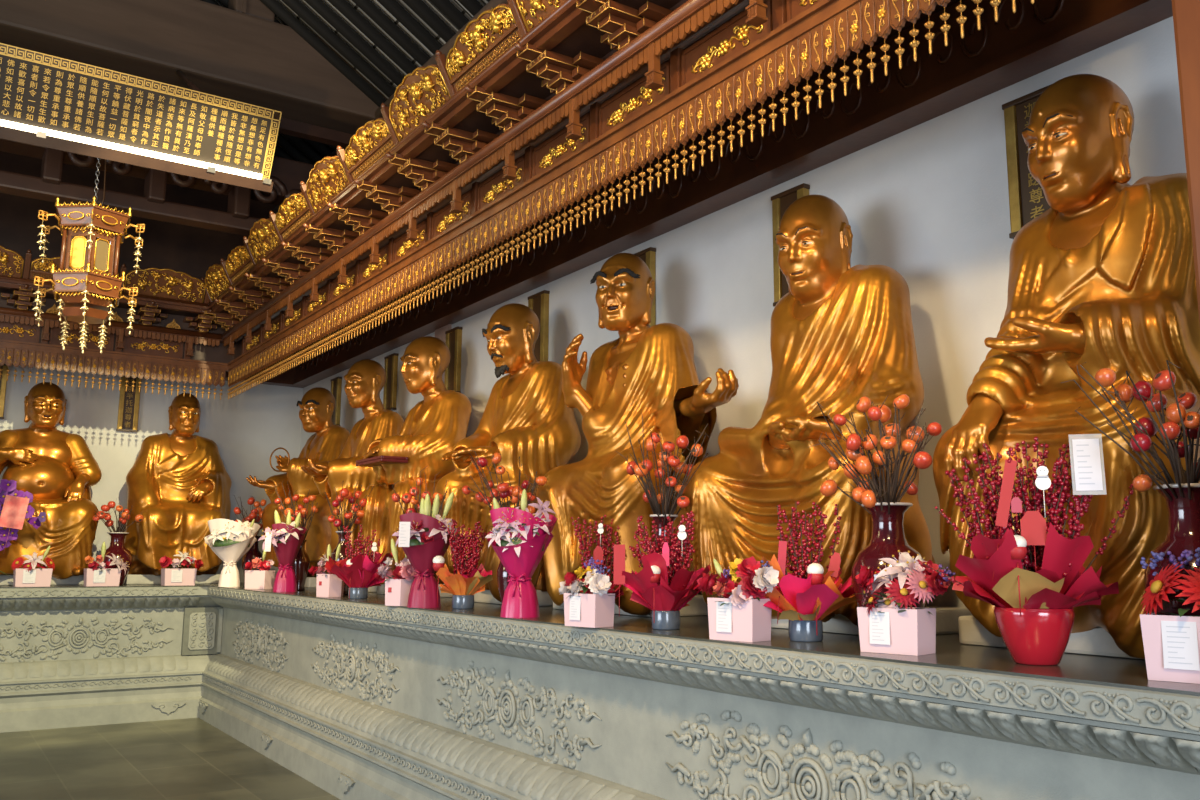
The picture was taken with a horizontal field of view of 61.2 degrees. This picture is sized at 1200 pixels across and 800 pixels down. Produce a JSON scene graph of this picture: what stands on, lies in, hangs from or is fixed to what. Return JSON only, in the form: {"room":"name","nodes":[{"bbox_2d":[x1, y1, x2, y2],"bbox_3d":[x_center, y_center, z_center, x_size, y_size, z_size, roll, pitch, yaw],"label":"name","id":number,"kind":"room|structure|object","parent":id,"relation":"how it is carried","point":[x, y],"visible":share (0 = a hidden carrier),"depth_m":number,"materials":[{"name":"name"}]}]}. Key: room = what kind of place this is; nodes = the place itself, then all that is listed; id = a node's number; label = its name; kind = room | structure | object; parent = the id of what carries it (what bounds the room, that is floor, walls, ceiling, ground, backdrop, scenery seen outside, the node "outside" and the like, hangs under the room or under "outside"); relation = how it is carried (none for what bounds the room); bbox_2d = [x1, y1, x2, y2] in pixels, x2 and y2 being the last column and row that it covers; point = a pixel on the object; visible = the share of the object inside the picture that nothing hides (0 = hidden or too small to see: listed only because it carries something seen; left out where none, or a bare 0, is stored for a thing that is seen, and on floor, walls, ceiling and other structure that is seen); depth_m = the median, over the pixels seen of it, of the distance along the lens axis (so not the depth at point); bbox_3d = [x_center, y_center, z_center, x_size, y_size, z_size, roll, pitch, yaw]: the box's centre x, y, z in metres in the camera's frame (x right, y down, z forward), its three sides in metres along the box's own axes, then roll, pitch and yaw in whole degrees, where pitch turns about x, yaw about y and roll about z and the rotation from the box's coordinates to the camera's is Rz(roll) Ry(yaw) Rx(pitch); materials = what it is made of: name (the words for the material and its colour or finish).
{"room":"house of worship","nodes":[
{"label":"house of worship","id":0,"kind":"room"},
{"bbox_2d":[0,151,302,581],"bbox_3d":[-8.103,-1.459,9.794,10.980,9.000,0.220,6,-11,-33],"label":"wall","id":1,"kind":"structure","parent":0,"point":[246,428],"depth_m":11.61,"materials":[{"name":"white paint"}]},
{"bbox_2d":[0,364,7,418],"bbox_3d":[-6.338,-0.100,10.613,0.228,0.590,0.048,6,-11,-33],"label":"name plaque","id":2,"kind":"object","parent":1,"relation":"attached to","point":[3,381],"visible":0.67,"depth_m":10.65,"materials":[{"name":"brown metal"}]},
{"bbox_2d":[116,375,140,431],"bbox_3d":[-5.253,0.039,11.325,0.218,0.630,0.048,6,-11,-33],"label":"name plaque","id":3,"kind":"object","parent":1,"relation":"attached to","point":[128,409],"visible":0.91,"depth_m":11.31,"materials":[{"name":"brown metal"}]},
{"bbox_2d":[6,349,306,387],"bbox_3d":[-8.079,-0.851,9.474,10.779,0.410,0.179,6,-11,-33],"label":"trim","id":4,"kind":"structure","parent":1,"relation":"attached to","point":[286,378],"depth_m":12.20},
{"bbox_2d":[268,0,507,218],"bbox_3d":[-1.110,-4.327,5.537,3.290,2.063,15.260,6,-11,-33],"label":"trim","id":5,"kind":"structure","parent":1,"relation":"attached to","point":[448,45],"depth_m":8.34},
{"bbox_2d":[0,718,339,799],"bbox_3d":[-3.562,2.089,2.507,11.200,0.200,16.600,6,-11,-33],"label":"floor","id":6,"kind":"structure","parent":0,"point":[188,758],"depth_m":7.77,"materials":[{"name":"stone"}]},
{"bbox_2d":[0,582,244,732],"bbox_3d":[-7.375,2.286,8.792,9.775,1.300,1.292,6,-11,-33],"label":"platform","id":7,"kind":"object","parent":6,"relation":"on","point":[71,655],"visible":1,"depth_m":9.86,"materials":[{"name":"grey stone"}]},
{"bbox_2d":[0,479,45,576],"bbox_3d":[-5.703,1.240,9.505,0.842,1.008,0.466,3,-9,-19],"label":"orchid","id":8,"kind":"object","parent":7,"relation":"on","point":[15,509],"visible":1,"depth_m":9.62,"materials":[{"name":"purple plant"}]},
{"bbox_2d":[11,546,54,586],"bbox_3d":[-5.428,1.591,9.734,0.274,0.389,0.359,-5,-11,32],"label":"flower box","id":9,"kind":"object","parent":7,"relation":"on","point":[28,575],"visible":1,"depth_m":9.67,"materials":[{"name":"pink cardboard"}]},
{"bbox_2d":[0,382,101,584],"bbox_3d":[-5.750,0.831,10.349,1.210,2.074,0.866,6,-11,-33],"label":"statue","id":10,"kind":"object","parent":7,"relation":"on","point":[59,468],"visible":0.84,"depth_m":10.23,"materials":[{"name":"paint"}]},
{"bbox_2d":[84,542,129,585],"bbox_3d":[-4.906,1.625,10.078,0.416,0.434,0.334,7,-11,-35],"label":"flower box","id":11,"kind":"object","parent":7,"relation":"on","point":[101,574],"visible":1,"depth_m":10.00,"materials":[{"name":"pink cardboard"}]},
{"bbox_2d":[100,532,132,584],"bbox_3d":[-4.955,1.625,10.393,0.310,0.532,0.310,6,-11,-33],"label":"vase","id":12,"kind":"object","parent":7,"relation":"on","point":[116,547],"visible":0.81,"depth_m":10.34,"materials":[{"name":"ceramic"}]},
{"bbox_2d":[92,499,143,531],"bbox_3d":[-4.894,1.218,10.323,0.467,0.435,0.400,3,-9,-19],"label":"branches","id":13,"kind":"object","parent":12,"relation":"in","point":[103,514],"visible":1,"depth_m":10.34,"materials":[{"name":"brown plant"}]},
{"bbox_2d":[124,393,231,583],"bbox_3d":[-4.572,0.951,11.125,1.128,2.092,0.866,6,-11,-33],"label":"statue","id":14,"kind":"object","parent":7,"relation":"on","point":[179,482],"visible":0.88,"depth_m":10.95,"materials":[{"name":"paint"}]},
{"bbox_2d":[159,550,203,585],"bbox_3d":[-4.300,1.725,10.446,0.418,0.358,0.311,2,-9,-10],"label":"flower box","id":15,"kind":"object","parent":7,"relation":"on","point":[170,576],"visible":1,"depth_m":10.39,"materials":[{"name":"pink cardboard"}]},
{"bbox_2d":[198,584,1199,799],"bbox_3d":[-0.915,2.013,6.771,1.292,1.300,11.855,6,-11,-33],"label":"platform","id":16,"kind":"object","parent":6,"relation":"on","point":[359,699],"visible":1,"depth_m":4.31,"materials":[{"name":"grey stone"}]},
{"bbox_2d":[204,519,259,586],"bbox_3d":[-3.662,1.515,10.084,0.522,0.669,0.446,4,-9,-19],"label":"bouquet","id":17,"kind":"object","parent":16,"relation":"on","point":[230,540],"visible":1,"depth_m":9.99,"materials":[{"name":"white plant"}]},
{"bbox_2d":[242,536,262,578],"bbox_3d":[-3.634,1.681,10.629,0.220,0.511,0.220,6,-11,-33],"label":"vase","id":18,"kind":"object","parent":16,"relation":"on","point":[254,551],"visible":0.41,"depth_m":10.56,"materials":[{"name":"ceramic"}]},
{"bbox_2d":[234,495,266,535],"bbox_3d":[-3.633,1.238,10.509,0.339,0.494,0.479,2,-9,-10],"label":"branches","id":19,"kind":"object","parent":18,"relation":"in","point":[254,513],"visible":0.65,"depth_m":10.57,"materials":[{"name":"brown plant"}]},
{"bbox_2d":[245,549,274,588],"bbox_3d":[-3.177,1.578,9.509,0.294,0.375,0.244,-2,-9,16],"label":"flower box","id":20,"kind":"object","parent":16,"relation":"on","point":[263,578],"visible":1,"depth_m":9.44,"materials":[{"name":"pink cardboard"}]},
{"bbox_2d":[258,510,306,591],"bbox_3d":[-2.719,1.303,8.773,0.433,0.696,0.290,9,-12,-43],"label":"bouquet","id":21,"kind":"object","parent":16,"relation":"on","point":[286,539],"visible":1,"depth_m":8.73,"materials":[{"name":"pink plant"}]},
{"bbox_2d":[246,387,349,587],"bbox_3d":[-3.003,0.864,10.360,1.012,2.048,1.123,6,-11,-33],"label":"statue","id":22,"kind":"object","parent":16,"relation":"on","point":[317,405],"visible":0.5,"depth_m":10.36,"materials":[{"name":"paint"}]},
{"bbox_2d":[269,447,289,471],"bbox_3d":[-3.190,0.594,10.108,0.246,0.246,0.014,-3,-10,21],"label":"ring","id":23,"kind":"object","parent":22,"relation":"attached to","point":[279,447],"visible":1,"depth_m":10.11,"materials":[{"name":"gold metal"}]},
{"bbox_2d":[293,540,309,590],"bbox_3d":[-2.675,1.472,9.042,0.170,0.446,0.170,6,-11,-33],"label":"vase","id":24,"kind":"object","parent":16,"relation":"on","point":[302,561],"visible":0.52,"depth_m":8.98,"materials":[{"name":"brown ceramic"}]},
{"bbox_2d":[274,481,317,542],"bbox_3d":[-2.687,1.002,8.953,0.416,0.606,0.440,6,-11,-33],"label":"branches","id":25,"kind":"object","parent":24,"relation":"in","point":[301,508],"visible":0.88,"depth_m":9.02,"materials":[{"name":"brown plant"}]},
{"bbox_2d":[308,544,343,596],"bbox_3d":[-2.047,1.297,7.751,0.316,0.401,0.258,-4,-10,24],"label":"flower box","id":26,"kind":"object","parent":16,"relation":"on","point":[327,585],"visible":0.64,"depth_m":7.68,"materials":[{"name":"pink cardboard"}]},
{"bbox_2d":[331,531,354,594],"bbox_3d":[-2.062,1.306,8.138,0.200,0.503,0.200,6,-11,-33],"label":"vase","id":27,"kind":"object","parent":16,"relation":"on","point":[341,540],"visible":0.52,"depth_m":8.09,"materials":[{"name":"brown ceramic"}]},
{"bbox_2d":[322,481,374,536],"bbox_3d":[-1.993,0.869,8.039,0.406,0.506,0.460,6,-11,-33],"label":"branches","id":28,"kind":"object","parent":27,"relation":"in","point":[345,493],"visible":1,"depth_m":8.11,"materials":[{"name":"brown plant"}]},
{"bbox_2d":[301,359,403,591],"bbox_3d":[-2.255,0.661,9.284,0.982,2.126,1.094,6,-11,-33],"label":"statue","id":29,"kind":"object","parent":16,"relation":"on","point":[365,379],"visible":0.47,"depth_m":9.21,"materials":[{"name":"paint"}]},
{"bbox_2d":[325,525,392,598],"bbox_3d":[-1.759,1.175,7.382,0.469,0.532,0.340,-2,-9,15],"label":"flower arrangement","id":30,"kind":"object","parent":16,"relation":"on","point":[358,572],"visible":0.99,"depth_m":7.33,"materials":[{"name":"red paper"}]},
{"bbox_2d":[374,539,415,605],"bbox_3d":[-1.255,1.070,6.420,0.324,0.450,0.285,-4,-10,24],"label":"flower box","id":31,"kind":"object","parent":16,"relation":"on","point":[398,582],"visible":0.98,"depth_m":6.33,"materials":[{"name":"pink cardboard"}]},
{"bbox_2d":[357,336,471,597],"bbox_3d":[-1.460,0.509,8.194,0.880,2.101,1.139,6,-11,-33],"label":"statue","id":32,"kind":"object","parent":16,"relation":"on","point":[431,429],"visible":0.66,"depth_m":8.00,"materials":[{"name":"paint"}]},
{"bbox_2d":[356,455,407,466],"bbox_3d":[-1.715,0.484,7.963,0.220,0.045,0.540,6,-11,-33],"label":"tray","id":33,"kind":"object","parent":32,"relation":"attached to","point":[378,460],"visible":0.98,"depth_m":7.79,"materials":[{"name":"red paint"}]},
{"bbox_2d":[392,492,458,607],"bbox_3d":[-1.068,0.908,6.194,0.395,0.702,0.332,6,-11,-34],"label":"bouquet","id":34,"kind":"object","parent":16,"relation":"on","point":[422,537],"visible":0.95,"depth_m":6.13,"materials":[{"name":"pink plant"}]},
{"bbox_2d":[433,521,492,608],"bbox_3d":[-0.797,0.982,6.055,0.310,0.517,0.298,-5,-10,29],"label":"flower arrangement","id":35,"kind":"object","parent":16,"relation":"on","point":[463,588],"visible":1,"depth_m":6.04,"materials":[{"name":"red plant"}]},
{"bbox_2d":[497,561,509,601],"bbox_3d":[-0.503,0.983,5.788,0.170,0.435,0.170,6,-11,-33],"label":"vase","id":36,"kind":"object","parent":16,"relation":"on","point":[502,575],"visible":0.04,"depth_m":5.72,"materials":[{"name":"ceramic"}]},
{"bbox_2d":[462,450,546,519],"bbox_3d":[-0.547,0.551,5.683,0.458,0.546,0.484,6,-11,-33],"label":"branches","id":37,"kind":"object","parent":36,"relation":"in","point":[514,492],"visible":0.77,"depth_m":5.72,"materials":[{"name":"brown plant"}]},
{"bbox_2d":[434,303,580,605],"bbox_3d":[-0.668,0.330,6.904,1.009,2.068,1.160,6,-11,-33],"label":"statue","id":38,"kind":"object","parent":16,"relation":"on","point":[526,415],"visible":0.68,"depth_m":6.77,"materials":[{"name":"paint"}]},
{"bbox_2d":[485,489,556,617],"bbox_3d":[-0.413,0.793,5.274,0.381,0.655,0.352,-4,-10,23],"label":"bouquet","id":39,"kind":"object","parent":16,"relation":"on","point":[519,538],"visible":1,"depth_m":5.18,"materials":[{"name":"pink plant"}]},
{"bbox_2d":[559,557,617,627],"bbox_3d":[-0.043,0.862,4.574,0.302,0.308,0.242,-8,-12,42],"label":"flower box","id":40,"kind":"object","parent":16,"relation":"on","point":[593,607],"visible":1,"depth_m":4.50,"materials":[{"name":"pink cardboard"}]},
{"bbox_2d":[571,515,625,598],"bbox_3d":[-0.001,0.846,5.165,0.267,0.522,0.202,-4,-10,27],"label":"flower arrangement","id":41,"kind":"object","parent":16,"relation":"on","point":[598,554],"visible":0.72,"depth_m":5.16,"materials":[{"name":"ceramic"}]},
{"bbox_2d":[536,253,738,616],"bbox_3d":[0.263,0.119,5.635,0.887,2.106,1.581,6,-11,-33],"label":"statue","id":42,"kind":"object","parent":16,"relation":"on","point":[648,372],"visible":0.74,"depth_m":5.70,"materials":[{"name":"paint"}]},
{"bbox_2d":[614,511,709,629],"bbox_3d":[0.276,0.734,4.398,0.428,0.510,0.248,3,-9,-15],"label":"flower arrangement","id":43,"kind":"object","parent":16,"relation":"on","point":[661,586],"visible":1,"depth_m":4.36,"materials":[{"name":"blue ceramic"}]},
{"bbox_2d":[650,514,683,617],"bbox_3d":[0.302,0.797,4.795,0.200,0.507,0.200,6,-11,-33],"label":"vase","id":44,"kind":"object","parent":16,"relation":"on","point":[673,517],"visible":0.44,"depth_m":4.79,"materials":[{"name":"ceramic"}]},
{"bbox_2d":[616,416,708,525],"bbox_3d":[0.286,0.346,4.682,0.421,0.526,0.480,2,-9,-10],"label":"branches","id":45,"kind":"object","parent":44,"relation":"in","point":[666,458],"visible":0.97,"depth_m":4.75,"materials":[{"name":"brown plant"}]},
{"bbox_2d":[697,556,778,641],"bbox_3d":[0.529,0.747,3.830,0.261,0.312,0.311,3,-9,-18],"label":"flower box","id":46,"kind":"object","parent":16,"relation":"on","point":[740,615],"visible":1,"depth_m":3.78,"materials":[{"name":"pink"}]},
{"bbox_2d":[718,605,728,628],"bbox_3d":[0.463,0.812,3.804,0.048,0.086,0.001,-8,-14,42],"label":"print","id":47,"kind":"object","parent":46,"relation":"attached to","point":[722,605],"depth_m":3.81},
{"bbox_2d":[761,501,855,641],"bbox_3d":[0.774,0.638,3.794,0.376,0.518,0.290,-1,-9,11],"label":"flower arrangement","id":48,"kind":"object","parent":16,"relation":"on","point":[805,598],"visible":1,"depth_m":3.77,"materials":[{"name":"red plant"}]},
{"bbox_2d":[684,194,971,634],"bbox_3d":[0.969,0.024,4.648,0.811,1.996,1.151,6,-11,-33],"label":"statue","id":49,"kind":"object","parent":16,"relation":"on","point":[841,334],"visible":0.79,"depth_m":4.44,"materials":[{"name":"paint"}]},
{"bbox_2d":[851,502,925,607],"bbox_3d":[1.044,0.626,3.661,0.270,0.504,0.270,6,-11,-33],"label":"vase","id":50,"kind":"object","parent":16,"relation":"on","point":[888,535],"visible":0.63,"depth_m":3.62,"materials":[{"name":"ceramic"}]},
{"bbox_2d":[810,394,941,514],"bbox_3d":[0.974,0.203,3.571,0.438,0.481,0.496,-3,-9,19],"label":"branches","id":51,"kind":"object","parent":50,"relation":"in","point":[862,493],"visible":0.98,"depth_m":3.63,"materials":[{"name":"brown plant"}]},
{"bbox_2d":[852,550,955,655],"bbox_3d":[0.989,0.662,3.344,0.248,0.335,0.309,3,-9,-16],"label":"flower box","id":52,"kind":"object","parent":16,"relation":"on","point":[885,628],"visible":0.98,"depth_m":3.31,"materials":[{"name":"pink"}]},
{"bbox_2d":[872,615,884,640],"bbox_3d":[0.912,0.745,3.322,0.048,0.081,0.001,-8,-14,42],"label":"print","id":53,"kind":"object","parent":52,"relation":"attached to","point":[872,615],"depth_m":3.33},
{"bbox_2d":[916,437,1133,665],"bbox_3d":[1.281,0.449,3.053,0.400,0.671,0.503,5,-10,-27],"label":"flower arrangement","id":54,"kind":"object","parent":16,"relation":"on","point":[1034,596],"visible":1,"depth_m":2.95,"materials":[{"name":"red plant"}]},
{"bbox_2d":[1076,444,1094,483],"bbox_3d":[1.393,0.184,2.911,0.040,0.116,0.001,-3,-15,18],"label":"print","id":55,"kind":"object","parent":54,"relation":"attached to","point":[1085,444],"depth_m":2.91},
{"bbox_2d":[933,74,1199,659],"bbox_3d":[1.698,-0.172,3.528,0.861,2.048,0.988,6,-11,-33],"label":"statue","id":56,"kind":"object","parent":16,"relation":"on","point":[1104,277],"visible":0.79,"depth_m":3.40,"materials":[{"name":"paint"}]},
{"bbox_2d":[1140,547,1199,683],"bbox_3d":[1.554,0.528,2.614,0.302,0.382,0.255,-8,-12,42],"label":"flower box","id":57,"kind":"object","parent":16,"relation":"on","point":[1171,644],"visible":1,"depth_m":2.60,"materials":[{"name":"pink"}]},
{"bbox_2d":[1166,626,1192,663],"bbox_3d":[1.465,0.620,2.568,0.054,0.092,0.001,-8,-14,42],"label":"print","id":58,"kind":"object","parent":57,"relation":"attached to","point":[1166,626],"depth_m":2.57},
{"bbox_2d":[1144,483,1199,615],"bbox_3d":[1.615,0.487,2.762,0.240,0.510,0.240,6,-11,-33],"label":"vase","id":59,"kind":"object","parent":16,"relation":"on","point":[1183,533],"visible":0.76,"depth_m":2.74,"materials":[{"name":"ceramic"}]},
{"bbox_2d":[1061,360,1199,500],"bbox_3d":[1.492,0.082,2.696,0.449,0.446,0.413,6,-11,-33],"label":"branches","id":60,"kind":"object","parent":59,"relation":"in","point":[1145,428],"visible":0.97,"depth_m":2.75,"materials":[{"name":"brown plant"}]},
{"bbox_2d":[1172,0,1199,322],"bbox_3d":[1.754,-1.439,2.706,0.340,4.298,0.345,6,-11,-33],"label":"column","id":61,"kind":"structure","parent":16,"relation":"on","point":[1186,13],"depth_m":2.63,"materials":[{"name":"brown wood"}]},
{"bbox_3d":[-1.180,1.159,6.786,0.170,0.387,0.170,6,-11,-33],"label":"vase","id":62,"kind":"object","parent":16,"relation":"on","visible":0},
{"bbox_2d":[390,467,448,516],"bbox_3d":[-1.194,0.731,6.639,0.402,0.570,0.442,4,-10,-23],"label":"branches","id":63,"kind":"object","parent":62,"relation":"in","point":[406,498],"visible":0.52,"depth_m":6.74,"materials":[{"name":"brown plant"}]},
{"bbox_2d":[0,117,352,235],"bbox_3d":[-6.443,-2.378,7.078,10.600,0.800,1.100,6,-11,-33],"label":"beam","id":64,"kind":"structure","parent":0,"point":[286,175],"depth_m":9.01,"materials":[{"name":"brown wood"}]},
{"bbox_2d":[32,158,144,353],"bbox_3d":[-3.982,-1.459,7.991,0.785,2.160,0.838,6,-11,-33],"label":"lantern","id":65,"kind":"object","parent":64,"relation":"hanging from","point":[87,284],"visible":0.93,"depth_m":7.78,"materials":[{"name":"brown wood"}]},
{"bbox_2d":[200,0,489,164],"bbox_3d":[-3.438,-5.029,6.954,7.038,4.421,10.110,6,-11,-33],"label":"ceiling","id":66,"kind":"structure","parent":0,"point":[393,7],"depth_m":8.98,"materials":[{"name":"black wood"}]},
{"bbox_2d":[215,0,487,163],"bbox_3d":[-2.136,-5.455,5.138,7.080,4.570,15.460,6,-11,-33],"label":"roof","id":67,"kind":"structure","parent":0,"point":[456,3],"depth_m":8.95,"materials":[{"name":"grey wood"}]},
{"bbox_2d":[0,0,386,134],"bbox_3d":[-6.299,-3.409,7.209,10.795,0.680,0.500,6,-11,-33],"label":"beam","id":68,"kind":"structure","parent":67,"relation":"attached to","point":[224,52],"depth_m":8.80,"materials":[{"name":"brown wood"}]},
{"bbox_2d":[0,42,281,191],"bbox_3d":[-5.040,-2.506,7.095,5.330,1.269,1.181,6,-11,-33],"label":"board","id":69,"kind":"object","parent":68,"relation":"hanging from","point":[47,100],"visible":1,"depth_m":7.55,"materials":[{"name":"black paint"}]},
{"bbox_2d":[0,119,261,179],"bbox_3d":[-4.889,-2.026,6.700,5.235,0.046,0.036,6,-11,-33],"label":"strip light","id":70,"kind":"object","parent":69,"relation":"attached to","point":[17,126],"depth_m":7.60,"materials":[{"name":"beige plastic"}]},
{"bbox_2d":[228,0,274,21],"bbox_3d":[-3.174,-4.320,9.384,0.350,1.810,0.320,6,-11,-33],"label":"trim","id":71,"kind":"structure","parent":68,"relation":"on","point":[256,8],"depth_m":9.14,"materials":[{"name":"brown wood"}]},
{"bbox_2d":[234,0,959,351],"bbox_3d":[-5.086,-1.751,5.076,10.779,0.040,10.959,6,-11,-33],"label":"ceiling","id":72,"kind":"structure","parent":0,"point":[938,8],"depth_m":5.58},
{"bbox_2d":[0,245,234,399],"bbox_3d":[-5.840,-0.840,9.468,4.900,1.234,0.514,6,-11,-33],"label":"wooden canopy","id":73,"kind":"object","parent":72,"relation":"attached to","point":[171,338],"visible":0.83,"depth_m":10.22,"materials":[{"name":"brown wood"}]},
{"bbox_2d":[201,0,1033,399],"bbox_3d":[-1.422,-1.224,6.825,0.514,1.234,9.860,6,-11,-33],"label":"wooden canopy","id":74,"kind":"object","parent":72,"relation":"attached to","point":[498,73],"visible":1,"depth_m":5.49,"materials":[{"name":"brown wood"}]},
{"bbox_2d":[600,165,605,172],"bbox_3d":[0.013,-1.118,4.915,0.017,0.036,0.037,6,-11,-33],"label":"flower","id":75,"kind":"object","parent":74,"relation":"on","point":[602,167],"depth_m":4.91,"materials":[{"name":"gold metal"}]},
{"bbox_2d":[630,149,634,156],"bbox_3d":[0.150,-1.149,4.712,0.017,0.036,0.037,6,-11,-33],"label":"flower","id":76,"kind":"object","parent":74,"relation":"on","point":[632,151],"depth_m":4.71,"materials":[{"name":"gold metal"}]},
{"bbox_2d":[645,140,650,147],"bbox_3d":[0.218,-1.164,4.611,0.017,0.036,0.037,6,-11,-33],"label":"flower","id":77,"kind":"object","parent":74,"relation":"on","point":[647,142],"depth_m":4.61,"materials":[{"name":"gold metal"}]},
{"bbox_2d":[662,130,667,138],"bbox_3d":[0.286,-1.179,4.510,0.017,0.036,0.037,6,-11,-33],"label":"flower","id":78,"kind":"object","parent":74,"relation":"on","point":[664,132],"depth_m":4.50,"materials":[{"name":"gold metal"}]},
{"bbox_2d":[679,121,684,128],"bbox_3d":[0.354,-1.195,4.409,0.017,0.036,0.037,6,-11,-33],"label":"flower","id":79,"kind":"object","parent":74,"relation":"on","point":[681,123],"depth_m":4.40,"materials":[{"name":"gold metal"}]},
{"bbox_2d":[697,111,702,118],"bbox_3d":[0.423,-1.210,4.308,0.017,0.036,0.037,6,-11,-33],"label":"flower","id":80,"kind":"object","parent":74,"relation":"on","point":[699,113],"depth_m":4.30,"materials":[{"name":"gold metal"}]},
{"bbox_2d":[715,100,721,108],"bbox_3d":[0.491,-1.225,4.207,0.017,0.036,0.037,6,-11,-33],"label":"flower","id":81,"kind":"object","parent":74,"relation":"on","point":[718,103],"depth_m":4.20,"materials":[{"name":"gold metal"}]},
{"bbox_2d":[735,89,741,97],"bbox_3d":[0.559,-1.241,4.106,0.017,0.036,0.037,6,-11,-33],"label":"flower","id":82,"kind":"object","parent":74,"relation":"on","point":[738,92],"depth_m":4.10,"materials":[{"name":"gold metal"}]},
{"bbox_2d":[756,77,762,86],"bbox_3d":[0.627,-1.256,4.004,0.017,0.036,0.037,6,-11,-33],"label":"flower","id":83,"kind":"object","parent":74,"relation":"on","point":[759,80],"depth_m":4.00,"materials":[{"name":"gold metal"}]},
{"bbox_2d":[777,65,784,73],"bbox_3d":[0.696,-1.272,3.903,0.017,0.036,0.037,6,-11,-33],"label":"flower","id":84,"kind":"object","parent":74,"relation":"on","point":[780,68],"depth_m":3.90,"materials":[{"name":"gold metal"}]},
{"bbox_2d":[800,51,807,61],"bbox_3d":[0.764,-1.287,3.802,0.017,0.036,0.037,6,-11,-33],"label":"flower","id":85,"kind":"object","parent":74,"relation":"on","point":[803,54],"depth_m":3.80,"materials":[{"name":"gold metal"}]},
{"bbox_2d":[825,38,832,47],"bbox_3d":[0.832,-1.302,3.701,0.017,0.036,0.037,6,-11,-33],"label":"flower","id":86,"kind":"object","parent":74,"relation":"on","point":[828,41],"depth_m":3.69,"materials":[{"name":"gold metal"}]},
{"bbox_2d":[850,23,857,33],"bbox_3d":[0.900,-1.317,3.600,0.017,0.036,0.037,6,-11,-33],"label":"flower","id":87,"kind":"object","parent":74,"relation":"on","point":[853,26],"depth_m":3.60,"materials":[{"name":"gold metal"}]},
{"bbox_2d":[877,8,885,18],"bbox_3d":[0.969,-1.333,3.499,0.017,0.036,0.037,6,-11,-33],"label":"flower","id":88,"kind":"object","parent":74,"relation":"on","point":[881,12],"depth_m":3.49,"materials":[{"name":"gold metal"}]},
{"bbox_2d":[300,16,1185,607],"bbox_3d":[0.050,0.614,6.908,0.200,4.120,13.460,6,-11,-33],"label":"wall","id":89,"kind":"structure","parent":0,"point":[927,202],"depth_m":4.81,"materials":[{"name":"white paint"}]},
{"bbox_2d":[330,376,341,425],"bbox_3d":[-2.961,0.032,11.348,0.048,0.560,0.253,6,-11,-33],"label":"name plaque","id":90,"kind":"object","parent":89,"relation":"attached to","point":[336,383],"visible":0.57,"depth_m":11.28,"materials":[{"name":"brown metal"}]},
{"bbox_2d":[383,353,398,410],"bbox_3d":[-2.072,-0.168,10.032,0.048,0.560,0.253,6,-11,-33],"label":"name plaque","id":91,"kind":"object","parent":89,"relation":"attached to","point":[391,361],"visible":0.81,"depth_m":9.98,"materials":[{"name":"brown"}]},
{"bbox_2d":[444,326,462,392],"bbox_3d":[-1.284,-0.330,8.862,0.048,0.590,0.253,6,-11,-33],"label":"name plaque","id":92,"kind":"object","parent":89,"relation":"attached to","point":[452,381],"visible":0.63,"depth_m":8.81,"materials":[{"name":"brown metal"}]},
{"bbox_2d":[528,290,549,360],"bbox_3d":[-0.469,-0.513,7.653,0.048,0.590,0.253,6,-11,-33],"label":"name plaque","id":93,"kind":"object","parent":89,"relation":"attached to","point":[538,302],"visible":0.52,"depth_m":7.59,"materials":[{"name":"brown metal"}]},
{"bbox_2d":[634,247,655,326],"bbox_3d":[0.270,-0.664,6.557,0.048,0.600,0.253,6,-11,-33],"label":"name plaque","id":94,"kind":"object","parent":89,"relation":"attached to","point":[648,255],"visible":0.22,"depth_m":6.49,"materials":[{"name":"brown wood"}]},
{"bbox_2d":[293,0,1172,385],"bbox_3d":[-0.524,-1.076,7.713,0.179,0.410,11.200,6,-11,-33],"label":"trim","id":95,"kind":"structure","parent":89,"relation":"attached to","point":[1040,36],"depth_m":5.31,"materials":[{"name":"brown wood"}]},
{"bbox_2d":[771,183,809,306],"bbox_3d":[1.024,-0.824,5.437,0.048,0.620,0.253,6,-11,-33],"label":"name plaque","id":96,"kind":"object","parent":89,"relation":"attached to","point":[781,201],"visible":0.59,"depth_m":5.48,"materials":[{"name":"brown wood"}]},
{"bbox_2d":[1002,84,1051,238],"bbox_3d":[1.823,-0.994,4.251,0.048,0.600,0.253,6,-11,-33],"label":"name plaque","id":97,"kind":"object","parent":89,"relation":"attached to","point":[1027,200],"visible":0.51,"depth_m":4.29,"materials":[{"name":"brown wood"}]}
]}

